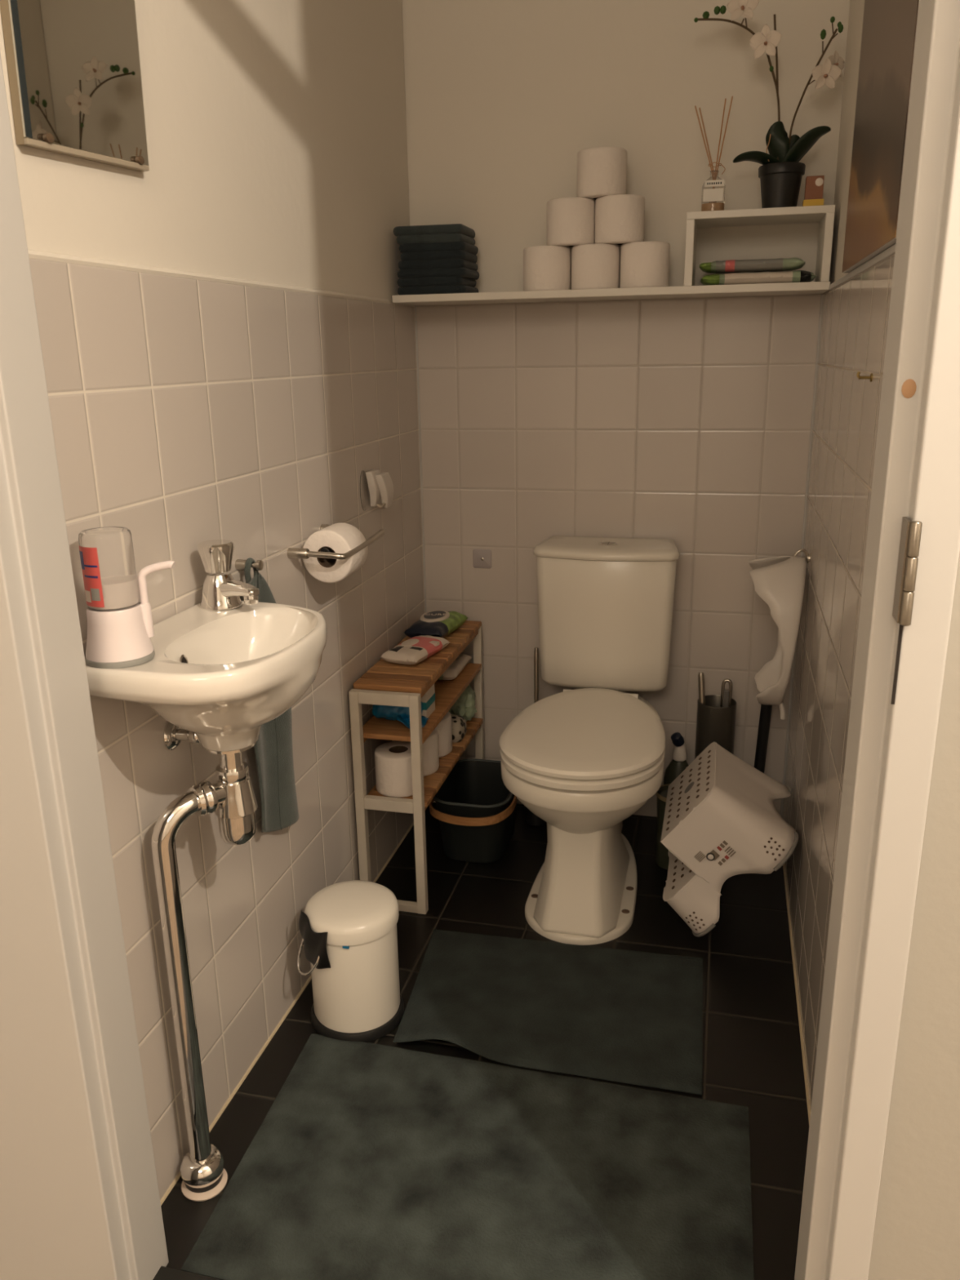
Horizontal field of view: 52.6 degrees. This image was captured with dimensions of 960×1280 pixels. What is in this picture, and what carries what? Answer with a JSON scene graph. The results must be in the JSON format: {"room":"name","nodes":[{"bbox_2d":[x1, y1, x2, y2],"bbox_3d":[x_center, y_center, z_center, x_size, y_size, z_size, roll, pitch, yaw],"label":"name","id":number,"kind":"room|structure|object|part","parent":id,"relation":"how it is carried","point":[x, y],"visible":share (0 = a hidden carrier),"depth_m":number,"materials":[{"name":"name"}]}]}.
{"room":"bathroom","nodes":[
{"label":"bathroom","id":0,"kind":"room"},
{"bbox_2d":[0,0,425,1199],"bbox_3d":[-0.394,-0.532,1.770,0.100,2.500,1.535,3,17,14],"label":"wall","id":1,"kind":"structure","parent":0,"point":[185,413],"depth_m":1.61,"materials":[{"name":"tile"}]},
{"bbox_2d":[0,0,149,171],"bbox_3d":[-0.478,-0.842,1.122,0.021,0.535,0.265,3,17,14],"label":"wall mirror","id":2,"kind":"object","parent":1,"relation":"attached to","point":[73,66],"visible":1,"depth_m":1.15,"materials":[{"name":"silver mirror"}]},
{"bbox_2d":[163,721,199,750],"bbox_3d":[-0.427,0.123,1.447,0.055,0.076,0.079,3,17,14],"label":"angle valve","id":3,"kind":"object","parent":1,"relation":"attached to","point":[173,735],"visible":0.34,"depth_m":1.43,"materials":[{"name":"silver metal"}]},
{"bbox_2d":[84,600,327,751],"bbox_3d":[-0.347,0.070,1.348,0.250,0.166,0.362,3,17,14],"label":"basin","id":4,"kind":"object","parent":1,"relation":"attached to","point":[217,676],"visible":0.94,"depth_m":1.28,"materials":[{"name":"white ceramic"}]},
{"bbox_2d":[78,526,175,668],"bbox_3d":[-0.440,-0.053,1.195,0.111,0.164,0.083,3,17,14],"label":"soap dispenser","id":5,"kind":"object","parent":4,"relation":"on","point":[120,627],"visible":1,"depth_m":1.18,"materials":[{"name":"grey plastic"}]},
{"bbox_2d":[78,526,139,612],"bbox_3d":[-0.454,-0.086,1.188,0.061,0.097,0.062,3,17,14],"label":"bottle","id":6,"kind":"object","parent":5,"relation":"on","point":[107,557],"depth_m":1.17,"materials":[{"name":"clear plastic"}]},
{"bbox_2d":[138,602,154,637],"bbox_3d":[-0.420,-0.026,1.218,0.017,0.043,0.017,3,17,14],"label":"handle","id":7,"kind":"object","parent":5,"relation":"attached to","point":[145,620],"depth_m":1.21,"materials":[{"name":"white plastic"}]},
{"bbox_3d":[-0.401,-0.069,1.210,0.047,0.060,0.012,-3,17,-6],"label":"spout","id":8,"kind":"part","parent":5,"relation":"part of","materials":[{"name":"white plastic"}]},
{"bbox_2d":[151,742,257,1201],"bbox_3d":[-0.394,0.496,1.452,0.185,0.710,0.073,-15,22,-39],"label":"drain pipe","id":9,"kind":"object","parent":4,"relation":"attached to","point":[232,798],"visible":0.95,"depth_m":1.40,"materials":[{"name":"chrome"},{"name":"black plastic"}]},
{"bbox_2d":[217,811,256,844],"bbox_3d":[-0.357,0.272,1.430,0.053,0.054,0.053,3,17,14],"label":"trap","id":10,"kind":"object","parent":9,"relation":"on","point":[235,828],"depth_m":1.41,"materials":[{"name":"silver metal"}]},
{"bbox_2d":[197,539,259,610],"bbox_3d":[-0.372,-0.098,1.454,0.106,0.099,0.066,3,17,14],"label":"tap","id":11,"kind":"object","parent":4,"relation":"on","point":[220,591],"visible":1,"depth_m":1.44,"materials":[{"name":"silver metal"}]},
{"bbox_3d":[-0.394,-0.124,1.453,0.052,0.045,0.053,3,17,14],"label":"knob","id":12,"kind":"part","parent":11,"relation":"part of","materials":[{"name":"silver metal"}]},
{"bbox_3d":[-0.361,-0.073,1.446,0.078,0.030,0.038,10,20,32],"label":"spout","id":13,"kind":"part","parent":11,"relation":"part of","materials":[{"name":"silver metal"}]},
{"bbox_2d":[27,248,389,303],"bbox_3d":[-0.375,-0.599,1.637,0.012,0.012,1.335,3,17,14],"label":"trim","id":14,"kind":"structure","parent":1,"relation":"attached to","point":[33,254],"depth_m":1.39,"materials":[{"name":"beige paint"}]},
{"bbox_2d":[235,559,263,570],"bbox_3d":[-0.382,-0.124,1.607,0.044,0.017,0.017,3,17,14],"label":"towel hook","id":15,"kind":"object","parent":1,"relation":"attached to","point":[239,563],"visible":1,"depth_m":1.60,"materials":[{"name":"silver metal"}]},
{"bbox_2d":[244,557,298,832],"bbox_3d":[-0.374,0.107,1.694,0.038,0.517,0.151,3,17,14],"label":"hand towel","id":16,"kind":"object","parent":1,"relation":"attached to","point":[273,751],"visible":0.55,"depth_m":1.75,"materials":[{"name":"grey fabric"}]},
{"bbox_2d":[287,524,385,559],"bbox_3d":[-0.274,-0.196,1.892,0.112,0.042,0.240,3,17,14],"label":"toilet roll holder","id":17,"kind":"object","parent":1,"relation":"attached to","point":[292,553],"visible":0.72,"depth_m":1.79,"materials":[{"name":"silver metal"}]},
{"bbox_3d":[-0.336,-0.161,1.800,0.038,0.020,0.020,3,17,14],"label":"wall post","id":18,"kind":"part","parent":17,"relation":"part of","materials":[{"name":"silver metal"}]},
{"bbox_2d":[302,522,368,582],"bbox_3d":[-0.279,-0.169,1.874,0.102,0.102,0.090,3,17,14],"label":"toilet roll","id":19,"kind":"object","parent":17,"relation":"hanging from","point":[340,537],"visible":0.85,"depth_m":1.84,"materials":[{"name":"white paper"}]},
{"bbox_2d":[360,469,393,511],"bbox_3d":[-0.230,-0.339,2.185,0.044,0.093,0.111,3,17,14],"label":"wall hook","id":20,"kind":"object","parent":1,"relation":"attached to","point":[380,486],"visible":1,"depth_m":2.17,"materials":[{"name":"white plastic"}]},
{"bbox_2d":[160,821,810,1205],"bbox_3d":[0.148,0.694,2.000,0.982,0.008,1.535,3,17,14],"label":"trim","id":21,"kind":"structure","parent":1,"relation":"attached to","point":[286,1013],"depth_m":1.83,"materials":[{"name":"beige"}]},
{"bbox_2d":[160,802,808,1279],"bbox_3d":[0.148,0.733,2.009,1.014,0.080,1.580,3,17,14],"label":"floor","id":22,"kind":"structure","parent":0,"point":[752,1057],"depth_m":1.92,"materials":[{"name":"tile"}]},
{"bbox_2d":[297,880,404,1042],"bbox_3d":[-0.242,0.611,1.857,0.181,0.254,0.195,3,17,14],"label":"pedal bin","id":23,"kind":"object","parent":22,"relation":"on","point":[348,929],"visible":1,"depth_m":1.80,"materials":[{"name":"white plastic"}]},
{"bbox_3d":[-0.318,0.587,1.785,0.030,0.051,0.061,-15,22,-40],"label":"wire handle","id":24,"kind":"part","parent":23,"relation":"part of","materials":[{"name":"silver metal"}]},
{"bbox_3d":[-0.242,0.508,1.834,0.177,0.045,0.177,3,17,14],"label":"lid","id":25,"kind":"part","parent":23,"relation":"part of","materials":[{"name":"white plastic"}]},
{"bbox_2d":[348,620,484,914],"bbox_3d":[-0.134,0.285,2.439,0.162,0.543,0.580,3,17,14],"label":"shelf unit","id":26,"kind":"object","parent":22,"relation":"on","point":[417,679],"visible":0.77,"depth_m":2.20,"materials":[{"name":"white paint"}]},
{"bbox_3d":[-0.199,0.302,2.461,0.014,0.016,0.536,3,17,14],"label":"rail","id":27,"kind":"part","parent":26,"relation":"part of","materials":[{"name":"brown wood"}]},
{"bbox_3d":[-0.203,0.369,2.181,0.158,0.532,0.021,3,17,14],"label":"frame","id":28,"kind":"part","parent":26,"relation":"part of","materials":[{"name":"white paint"}]},
{"bbox_2d":[374,740,413,797],"bbox_3d":[-0.185,0.296,2.232,0.110,0.097,0.110,-16,22,-41],"label":"toilet roll","id":29,"kind":"object","parent":26,"relation":"on","point":[393,759],"visible":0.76,"depth_m":2.19,"materials":[{"name":"white paper"}]},
{"bbox_2d":[372,701,428,728],"bbox_3d":[-0.182,0.162,2.206,0.120,0.060,0.079,3,17,14],"label":"roll","id":30,"kind":"object","parent":26,"relation":"on","point":[402,714],"visible":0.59,"depth_m":2.19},
{"bbox_2d":[380,635,448,665],"bbox_3d":[-0.152,0.022,2.308,0.098,0.036,0.175,7,18,24],"label":"wet wipes","id":31,"kind":"object","parent":26,"relation":"on","point":[413,651],"visible":1,"depth_m":2.27,"materials":[{"name":"beige"}]},
{"bbox_2d":[392,728,439,776],"bbox_3d":[-0.154,0.264,2.336,0.110,0.097,0.110,-4,17,-10],"label":"toilet roll","id":32,"kind":"object","parent":26,"relation":"on","point":[430,746],"visible":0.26,"depth_m":2.30,"materials":[{"name":"white paper"}]},
{"bbox_2d":[407,684,435,717],"bbox_3d":[-0.137,0.126,2.254,0.047,0.096,0.071,3,17,14],"label":"carton","id":33,"kind":"object","parent":26,"relation":"on","point":[428,700],"visible":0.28,"depth_m":2.24,"materials":[{"name":"beige"}]},
{"bbox_2d":[403,609,468,638],"bbox_3d":[-0.111,-0.041,2.490,0.105,0.051,0.185,5,18,20],"label":"wet wipes","id":34,"kind":"object","parent":26,"relation":"on","point":[439,623],"visible":0.91,"depth_m":2.44,"materials":[{"name":"black"}]},
{"bbox_3d":[-0.115,-0.064,2.485,0.053,0.002,0.081,5,18,20],"label":"lid panel","id":35,"kind":"part","parent":34,"relation":"part of","materials":[{"name":"black"}]},
{"bbox_3d":[-0.115,-0.060,2.486,0.068,0.010,0.104,5,18,20],"label":"lid","id":36,"kind":"part","parent":34,"relation":"part of","materials":[{"name":"beige"}]},
{"bbox_2d":[435,711,452,757],"bbox_3d":[-0.126,0.233,2.440,0.110,0.097,0.110,6,18,21],"label":"toilet roll","id":37,"kind":"object","parent":26,"relation":"on","point":[444,726],"visible":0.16,"depth_m":2.40,"materials":[{"name":"white paper"}]},
{"bbox_3d":[-0.076,0.050,2.353,0.014,0.016,0.536,3,17,14],"label":"rail","id":38,"kind":"part","parent":26,"relation":"part of","materials":[{"name":"brown wood"}]},
{"bbox_3d":[-0.074,0.156,2.385,0.014,0.012,0.536,3,17,14],"label":"rail","id":39,"kind":"part","parent":26,"relation":"part of","materials":[{"name":"brown wood"}]},
{"bbox_3d":[-0.071,0.309,2.430,0.014,0.016,0.536,3,17,14],"label":"rail","id":40,"kind":"part","parent":26,"relation":"part of","materials":[{"name":"brown wood"}]},
{"bbox_2d":[437,653,472,679],"bbox_3d":[-0.088,0.066,2.552,0.100,0.041,0.170,3,17,14],"label":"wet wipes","id":41,"kind":"object","parent":26,"relation":"on","point":[462,660],"visible":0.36,"depth_m":2.51,"materials":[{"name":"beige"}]},
{"bbox_3d":[-0.069,0.212,2.701,0.158,0.532,0.021,3,17,14],"label":"frame","id":42,"kind":"part","parent":26,"relation":"part of","materials":[{"name":"white paint"}]},
{"bbox_2d":[451,714,466,742],"bbox_3d":[-0.072,0.226,2.526,0.070,0.060,0.080,3,17,14],"label":"pouch","id":43,"kind":"object","parent":26,"relation":"on","point":[459,728],"visible":0.53,"depth_m":2.50,"materials":[{"name":"fabric"}]},
{"bbox_2d":[448,684,476,721],"bbox_3d":[-0.060,0.161,2.612,0.104,0.135,0.104,-11,19,-29],"label":"crumpled bag","id":44,"kind":"object","parent":26,"relation":"on","point":[464,706],"visible":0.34,"depth_m":2.58,"materials":[{"name":"plastic"}]},
{"bbox_2d":[180,1033,754,1279],"bbox_3d":[0.010,0.835,1.512,0.802,0.010,0.502,3,17,14],"label":"bath mat","id":45,"kind":"object","parent":22,"relation":"on","point":[370,1161],"visible":1,"depth_m":1.50,"materials":[{"name":"grey fabric"}]},
{"bbox_2d":[429,758,517,862],"bbox_3d":[-0.005,0.450,2.515,0.215,0.176,0.300,3,17,14],"label":"bucket","id":46,"kind":"object","parent":22,"relation":"on","point":[476,812],"visible":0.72,"depth_m":2.44,"materials":[{"name":"black plastic"}]},
{"bbox_3d":[-0.025,0.418,2.425,0.215,0.029,0.142,3,17,14],"label":"handle","id":47,"kind":"part","parent":46,"relation":"part of","materials":[{"name":"brown wood"}]},
{"bbox_2d":[524,647,546,826],"bbox_3d":[0.151,0.257,2.591,0.068,0.496,0.068,3,17,14],"label":"toilet brush","id":48,"kind":"object","parent":22,"relation":"on","point":[531,819],"visible":0.29,"depth_m":2.56,"materials":[{"name":"black plastic"}]},
{"bbox_3d":[0.150,0.201,2.574,0.013,0.378,0.013,3,17,14],"label":"handle","id":49,"kind":"part","parent":48,"relation":"part of","materials":[{"name":"silver metal"}]},
{"bbox_2d":[393,928,702,1094],"bbox_3d":[0.141,0.700,1.915,0.598,0.036,0.418,3,17,14],"label":"bath mat","id":50,"kind":"object","parent":22,"relation":"on","point":[613,1015],"visible":1,"depth_m":1.89,"materials":[{"name":"grey fabric"}]},
{"bbox_2d":[499,536,679,945],"bbox_3d":[0.259,0.205,2.266,0.356,0.782,0.688,3,17,14],"label":"toilet","id":51,"kind":"object","parent":22,"relation":"on","point":[583,761],"visible":1,"depth_m":2.22,"materials":[{"name":"beige ceramic"}]},
{"bbox_3d":[0.238,0.198,2.175,0.356,0.021,0.512,3,17,14],"label":"lid","id":52,"kind":"part","parent":51,"relation":"part of","materials":[{"name":"white plastic"}]},
{"bbox_3d":[0.238,0.221,2.180,0.354,0.027,0.502,3,17,14],"label":"seat","id":53,"kind":"part","parent":51,"relation":"part of","materials":[{"name":"white plastic"}]},
{"bbox_3d":[0.260,0.297,2.288,0.352,0.183,0.664,3,17,14],"label":"bowl","id":54,"kind":"part","parent":51,"relation":"part of","materials":[{"name":"beige ceramic"}]},
{"bbox_3d":[0.313,-0.225,2.393,0.355,0.026,0.186,3,17,14],"label":"cistern lid","id":55,"kind":"part","parent":51,"relation":"part of","materials":[{"name":"beige ceramic"}]},
{"bbox_2d":[654,783,670,870],"bbox_3d":[0.480,0.464,2.407,0.093,0.195,0.093,3,17,14],"label":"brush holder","id":56,"kind":"object","parent":22,"relation":"on","point":[661,858],"visible":0.37,"depth_m":2.39,"materials":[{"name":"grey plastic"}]},
{"bbox_2d":[663,732,688,784],"bbox_3d":[0.507,0.379,2.487,0.074,0.312,0.056,3,17,14],"label":"bottle","id":57,"kind":"object","parent":22,"relation":"on","point":[678,764],"visible":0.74,"depth_m":2.45,"materials":[{"name":"grey plastic"}]},
{"bbox_2d":[694,694,736,759],"bbox_3d":[0.602,0.336,2.509,0.096,0.378,0.096,3,17,14],"label":"canister","id":58,"kind":"object","parent":22,"relation":"on","point":[716,723],"visible":0.38,"depth_m":2.44,"materials":[{"name":"grey metal"}]},
{"bbox_2d":[697,671,705,705],"bbox_3d":[0.569,0.229,2.473,0.039,0.309,0.015,1,17,7],"label":"scrub brush","id":59,"kind":"object","parent":58,"relation":"in","point":[700,677],"visible":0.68,"depth_m":2.44,"materials":[{"name":"silver metal"}]},
{"bbox_2d":[720,679,732,707],"bbox_3d":[0.619,0.238,2.463,0.027,0.295,0.012,3,17,14],"label":"scrub brush","id":60,"kind":"object","parent":58,"relation":"in","point":[726,695],"visible":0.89,"depth_m":2.43,"materials":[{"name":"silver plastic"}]},
{"bbox_3d":[0.619,0.252,2.468,0.016,0.265,0.010,3,17,14],"label":"handle","id":61,"kind":"part","parent":60,"relation":"part of","materials":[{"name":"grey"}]},
{"bbox_2d":[660,742,798,937],"bbox_3d":[0.554,0.441,2.174,0.279,0.358,0.344,3,17,14],"label":"step stool","id":62,"kind":"object","parent":22,"relation":"on","point":[722,821],"visible":1,"depth_m":2.05,"materials":[{"name":"beige plastic"}]},
{"bbox_2d":[753,703,772,773],"bbox_3d":[0.715,0.334,2.490,0.043,0.393,0.027,3,17,14],"label":"pole","id":63,"kind":"object","parent":22,"relation":"on","point":[766,709],"visible":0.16,"depth_m":2.45,"materials":[{"name":"black plastic"}]},
{"bbox_2d":[401,0,849,817],"bbox_3d":[0.323,-0.733,2.404,1.174,2.500,0.100,3,17,14],"label":"wall","id":64,"kind":"structure","parent":0,"point":[686,421],"depth_m":2.35,"materials":[{"name":"tile"}]},
{"bbox_2d":[472,549,491,568],"bbox_3d":[0.006,-0.216,2.584,0.051,0.051,0.006,3,17,14],"label":"plate","id":65,"kind":"object","parent":64,"relation":"attached to","point":[482,558],"visible":1,"depth_m":2.58,"materials":[{"name":"grey"}]},
{"bbox_2d":[391,204,835,306],"bbox_3d":[0.286,-0.868,2.219,0.969,0.166,0.186,3,17,14],"label":"wall shelf","id":66,"kind":"object","parent":64,"relation":"attached to","point":[809,287],"depth_m":2.12,"materials":[{"name":"beige paint"}]},
{"bbox_2d":[397,284,478,295],"bbox_3d":[-0.098,-0.831,2.316,0.166,0.019,0.145,3,17,14],"label":"folded towel","id":67,"kind":"object","parent":66,"relation":"on","point":[445,289],"visible":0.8,"depth_m":2.25,"materials":[{"name":"fabric"}]},
{"bbox_2d":[397,275,476,287],"bbox_3d":[-0.101,-0.849,2.311,0.161,0.020,0.145,3,17,14],"label":"folded towel","id":68,"kind":"object","parent":67,"relation":"on","point":[453,280],"visible":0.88,"depth_m":2.25,"materials":[{"name":"fabric"}]},
{"bbox_2d":[396,267,479,279],"bbox_3d":[-0.098,-0.867,2.305,0.168,0.020,0.145,3,17,14],"label":"folded towel","id":69,"kind":"object","parent":68,"relation":"on","point":[441,272],"visible":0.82,"depth_m":2.24,"materials":[{"name":"fabric"}]},
{"bbox_2d":[398,258,477,271],"bbox_3d":[-0.098,-0.884,2.300,0.162,0.019,0.145,3,17,14],"label":"folded towel","id":70,"kind":"object","parent":69,"relation":"on","point":[452,263],"visible":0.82,"depth_m":2.24,"materials":[{"name":"fabric"}]},
{"bbox_2d":[400,249,477,262],"bbox_3d":[-0.095,-0.902,2.294,0.159,0.019,0.146,3,17,14],"label":"folded towel","id":71,"kind":"object","parent":70,"relation":"on","point":[455,254],"visible":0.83,"depth_m":2.23,"materials":[{"name":"fabric"}]},
{"bbox_2d":[399,241,478,254],"bbox_3d":[-0.096,-0.920,2.289,0.160,0.020,0.146,3,17,14],"label":"folded towel","id":72,"kind":"object","parent":71,"relation":"on","point":[449,246],"visible":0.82,"depth_m":2.23,"materials":[{"name":"fabric"}]},
{"bbox_2d":[395,233,475,245],"bbox_3d":[-0.102,-0.938,2.285,0.158,0.020,0.145,3,17,14],"label":"folded towel","id":73,"kind":"object","parent":72,"relation":"on","point":[437,237],"visible":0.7,"depth_m":2.22,"materials":[{"name":"fabric"}]},
{"bbox_2d":[393,223,475,238],"bbox_3d":[-0.106,-0.956,2.280,0.166,0.020,0.145,3,17,14],"label":"folded towel","id":74,"kind":"object","parent":73,"relation":"on","point":[454,228],"visible":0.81,"depth_m":2.22,"materials":[{"name":"fabric"}]},
{"bbox_2d":[523,245,571,291],"bbox_3d":[0.156,-0.857,2.252,0.110,0.097,0.110,-13,21,-36],"label":"toilet roll","id":75,"kind":"object","parent":66,"relation":"on","point":[545,268],"visible":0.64,"depth_m":2.21,"materials":[{"name":"white paper"}]},
{"bbox_2d":[546,196,595,248],"bbox_3d":[0.207,-0.947,2.209,0.110,0.097,0.110,5,18,19],"label":"toilet roll","id":76,"kind":"object","parent":75,"relation":"on","point":[571,221],"visible":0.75,"depth_m":2.17,"materials":[{"name":"white paper"}]},
{"bbox_2d":[571,243,620,289],"bbox_3d":[0.265,-0.852,2.228,0.110,0.097,0.110,-4,17,-10],"label":"toilet roll","id":77,"kind":"object","parent":66,"relation":"on","point":[594,265],"visible":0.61,"depth_m":2.19,"materials":[{"name":"white paper"}]},
{"bbox_2d":[595,194,644,246],"bbox_3d":[0.314,-0.941,2.183,0.110,0.097,0.110,15,23,43],"label":"toilet roll","id":78,"kind":"object","parent":77,"relation":"on","point":[620,219],"visible":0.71,"depth_m":2.14,"materials":[{"name":"white paper"}]},
{"bbox_2d":[577,146,626,200],"bbox_3d":[0.272,-1.037,2.166,0.110,0.097,0.110,-6,17,-16],"label":"toilet roll","id":79,"kind":"object","parent":78,"relation":"on","point":[602,171],"visible":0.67,"depth_m":2.12,"materials":[{"name":"white paper"}]},
{"bbox_2d":[619,240,670,288],"bbox_3d":[0.373,-0.846,2.201,0.110,0.097,0.110,-7,18,-21],"label":"toilet roll","id":80,"kind":"object","parent":66,"relation":"on","point":[642,264],"visible":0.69,"depth_m":2.16,"materials":[{"name":"white paper"}]},
{"bbox_3d":[0.472,-0.860,2.175,0.017,0.134,0.170,3,17,14],"label":"panel","id":81,"kind":"part","parent":66,"relation":"part of","materials":[{"name":"beige paint"}]},
{"bbox_2d":[694,96,733,211],"bbox_3d":[0.501,-1.043,2.102,0.079,0.228,0.042,3,17,14],"label":"reed diffuser","id":82,"kind":"object","parent":66,"relation":"on","point":[713,188],"visible":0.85,"depth_m":2.10,"materials":[{"name":"clear glass"}]},
{"bbox_2d":[701,170,725,211],"bbox_3d":[0.510,-0.976,2.120,0.049,0.088,0.041,3,17,14],"label":"bottle","id":83,"kind":"object","parent":82,"relation":"attached to","point":[713,188],"depth_m":2.11,"materials":[{"name":"clear glass"}]},
{"bbox_2d":[700,270,816,285],"bbox_3d":[0.615,-0.801,2.157,0.245,0.028,0.120,3,17,12],"label":"wet wipes","id":84,"kind":"object","parent":66,"relation":"on","point":[800,276],"visible":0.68,"depth_m":2.11,"materials":[{"name":"beige"}]},
{"bbox_2d":[699,257,804,273],"bbox_3d":[0.603,-0.830,2.154,0.225,0.025,0.110,4,17,15],"label":"wet wipes","id":85,"kind":"object","parent":84,"relation":"on","point":[779,264],"visible":0.95,"depth_m":2.12,"materials":[{"name":"grey"}]},
{"bbox_3d":[0.610,-0.859,2.140,0.300,0.149,0.170,3,17,14],"label":"box shelf","id":86,"kind":"part","parent":66,"relation":"part of","materials":[{"name":"wood"}]},
{"bbox_3d":[0.608,-0.923,2.121,0.300,0.015,0.170,3,17,14],"label":"panel","id":87,"kind":"part","parent":66,"relation":"part of","materials":[{"name":"beige paint"}]},
{"bbox_2d":[693,0,844,208],"bbox_3d":[0.603,-1.130,2.053,0.308,0.419,0.097,3,17,14],"label":"potted orchid","id":88,"kind":"object","parent":66,"relation":"on","point":[780,174],"visible":0.99,"depth_m":2.04,"materials":[{"name":"green plant"}]},
{"bbox_3d":[0.545,-1.149,2.050,0.187,0.300,0.013,2,17,9],"label":"stem","id":89,"kind":"part","parent":88,"relation":"part of","materials":[{"name":"brown"}]},
{"bbox_3d":[0.538,-1.298,1.986,0.065,0.057,0.021,3,17,14],"label":"flower","id":90,"kind":"part","parent":88,"relation":"part of","materials":[{"name":"beige plant"}]},
{"bbox_3d":[0.585,-1.228,1.990,0.065,0.059,0.013,8,19,27],"label":"flower","id":91,"kind":"part","parent":88,"relation":"part of","materials":[{"name":"beige plant"}]},
{"bbox_3d":[0.617,-1.217,2.022,0.022,0.153,0.006,13,21,39],"label":"stem","id":92,"kind":"part","parent":88,"relation":"part of","materials":[{"name":"brown"}]},
{"bbox_3d":[0.646,-0.970,2.090,0.097,0.091,0.097,3,17,14],"label":"pot","id":93,"kind":"part","parent":88,"relation":"part of","materials":[{"name":"black plastic"}]},
{"bbox_3d":[0.691,-1.123,2.026,0.085,0.259,0.006,5,18,20],"label":"stem","id":94,"kind":"part","parent":88,"relation":"part of","materials":[{"name":"brown"}]},
{"bbox_3d":[0.707,-1.157,1.984,0.061,0.055,0.011,-2,17,-2],"label":"flower","id":95,"kind":"part","parent":88,"relation":"part of","materials":[{"name":"beige plant"}]},
{"bbox_3d":[0.733,-1.190,2.003,0.054,0.049,0.010,-11,19,-31],"label":"flower","id":96,"kind":"part","parent":88,"relation":"part of","materials":[{"name":"beige plant"}]},
{"bbox_2d":[802,199,823,206],"bbox_3d":[0.708,-0.926,2.066,0.041,0.017,0.031,3,17,14],"label":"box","id":97,"kind":"object","parent":66,"relation":"on","point":[806,202],"depth_m":2.05,"materials":[{"name":"yellow"}]},
{"bbox_2d":[802,175,824,206],"bbox_3d":[0.708,-0.948,2.059,0.041,0.063,0.031,3,17,14],"label":"carton","id":98,"kind":"object","parent":66,"relation":"on","point":[814,185],"visible":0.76,"depth_m":2.05,"materials":[{"name":"brown"}]},
{"bbox_3d":[0.747,-0.845,2.109,0.017,0.134,0.170,3,17,14],"label":"panel","id":99,"kind":"part","parent":66,"relation":"part of","materials":[{"name":"beige paint"}]},
{"bbox_2d":[414,293,822,817],"bbox_3d":[0.321,-0.168,2.521,0.982,1.349,0.008,3,17,14],"label":"trim","id":100,"kind":"structure","parent":64,"relation":"attached to","point":[821,297],"depth_m":2.48,"materials":[{"name":"grey paint"}]},
{"bbox_2d":[782,0,894,1109],"bbox_3d":[0.648,-0.476,1.518,0.100,2.500,1.535,3,17,14],"label":"wall","id":101,"kind":"structure","parent":0,"point":[855,313],"depth_m":1.76,"materials":[{"name":"tile"}]},
{"bbox_2d":[748,555,806,719],"bbox_3d":[0.685,-0.004,2.278,0.124,0.393,0.230,3,17,14],"label":"seat","id":102,"kind":"object","parent":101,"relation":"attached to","point":[779,581],"visible":1,"depth_m":2.17,"materials":[{"name":"white plastic"}]},
{"bbox_2d":[793,548,808,563],"bbox_3d":[0.733,-0.182,2.222,0.037,0.055,0.024,3,17,14],"label":"wall hook","id":103,"kind":"object","parent":101,"relation":"attached to","point":[805,551],"visible":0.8,"depth_m":2.21,"materials":[{"name":"silver metal"}]},
{"bbox_3d":[0.748,-0.186,2.217,0.004,0.024,0.024,3,17,14],"label":"plate","id":104,"kind":"part","parent":103,"relation":"part of","materials":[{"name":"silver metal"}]},
{"bbox_2d":[829,244,895,289],"bbox_3d":[0.578,-0.551,1.411,0.014,0.011,1.345,3,17,14],"label":"trim","id":105,"kind":"structure","parent":101,"relation":"attached to","point":[890,251],"depth_m":1.48,"materials":[{"name":"grey paint"}]},
{"bbox_2d":[856,371,872,382],"bbox_3d":[0.549,-0.376,1.388,0.021,0.014,0.012,3,17,14],"label":"wall hook","id":106,"kind":"object","parent":101,"relation":"attached to","point":[858,375],"visible":1,"depth_m":1.39,"materials":[{"name":"gold metal"}]},
{"bbox_2d":[841,0,919,273],"bbox_3d":[0.576,-0.850,1.359,0.022,0.590,0.595,3,17,14],"label":"painting","id":107,"kind":"object","parent":101,"relation":"attached to","point":[889,29],"visible":0.88,"depth_m":1.35,"materials":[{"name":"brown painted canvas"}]},
{"bbox_2d":[867,551,959,1279],"bbox_3d":[1.189,-0.209,0.588,1.638,2.500,0.085,3,17,14],"label":"wall","id":108,"kind":"structure","parent":0,"point":[917,1232],"depth_m":0.92,"materials":[{"name":"grey paint"}]},
{"bbox_2d":[152,1266,221,1279],"bbox_3d":[-0.054,0.938,1.202,0.868,0.034,0.148,3,17,14],"label":"threshold","id":109,"kind":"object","parent":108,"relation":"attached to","point":[164,1273],"depth_m":1.35,"materials":[{"name":"black stone"}]},
{"bbox_2d":[794,0,959,1279],"bbox_3d":[0.384,-0.183,0.795,0.095,2.360,0.099,3,17,14],"label":"trim","id":110,"kind":"structure","parent":108,"relation":"attached to","point":[890,751],"depth_m":0.84,"materials":[{"name":"grey paint"}]},
{"bbox_2d":[890,516,922,704],"bbox_3d":[0.350,-0.022,0.805,0.011,0.156,0.031,3,17,14],"label":"door hinge","id":111,"kind":"object","parent":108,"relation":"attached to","point":[911,531],"visible":1,"depth_m":0.79,"materials":[{"name":"silver metal"}]},
{"bbox_3d":[-1.026,-0.328,1.119,1.000,2.500,0.091,3,17,14],"label":"wall","id":112,"kind":"structure","parent":0,"visible":0},
{"bbox_2d":[0,52,168,1279],"bbox_3d":[-0.847,-0.251,1.093,0.768,2.360,0.097,3,17,14],"label":"trim","id":113,"kind":"structure","parent":112,"relation":"attached to","point":[80,1198],"depth_m":1.15,"materials":[{"name":"grey paint"}]}
]}

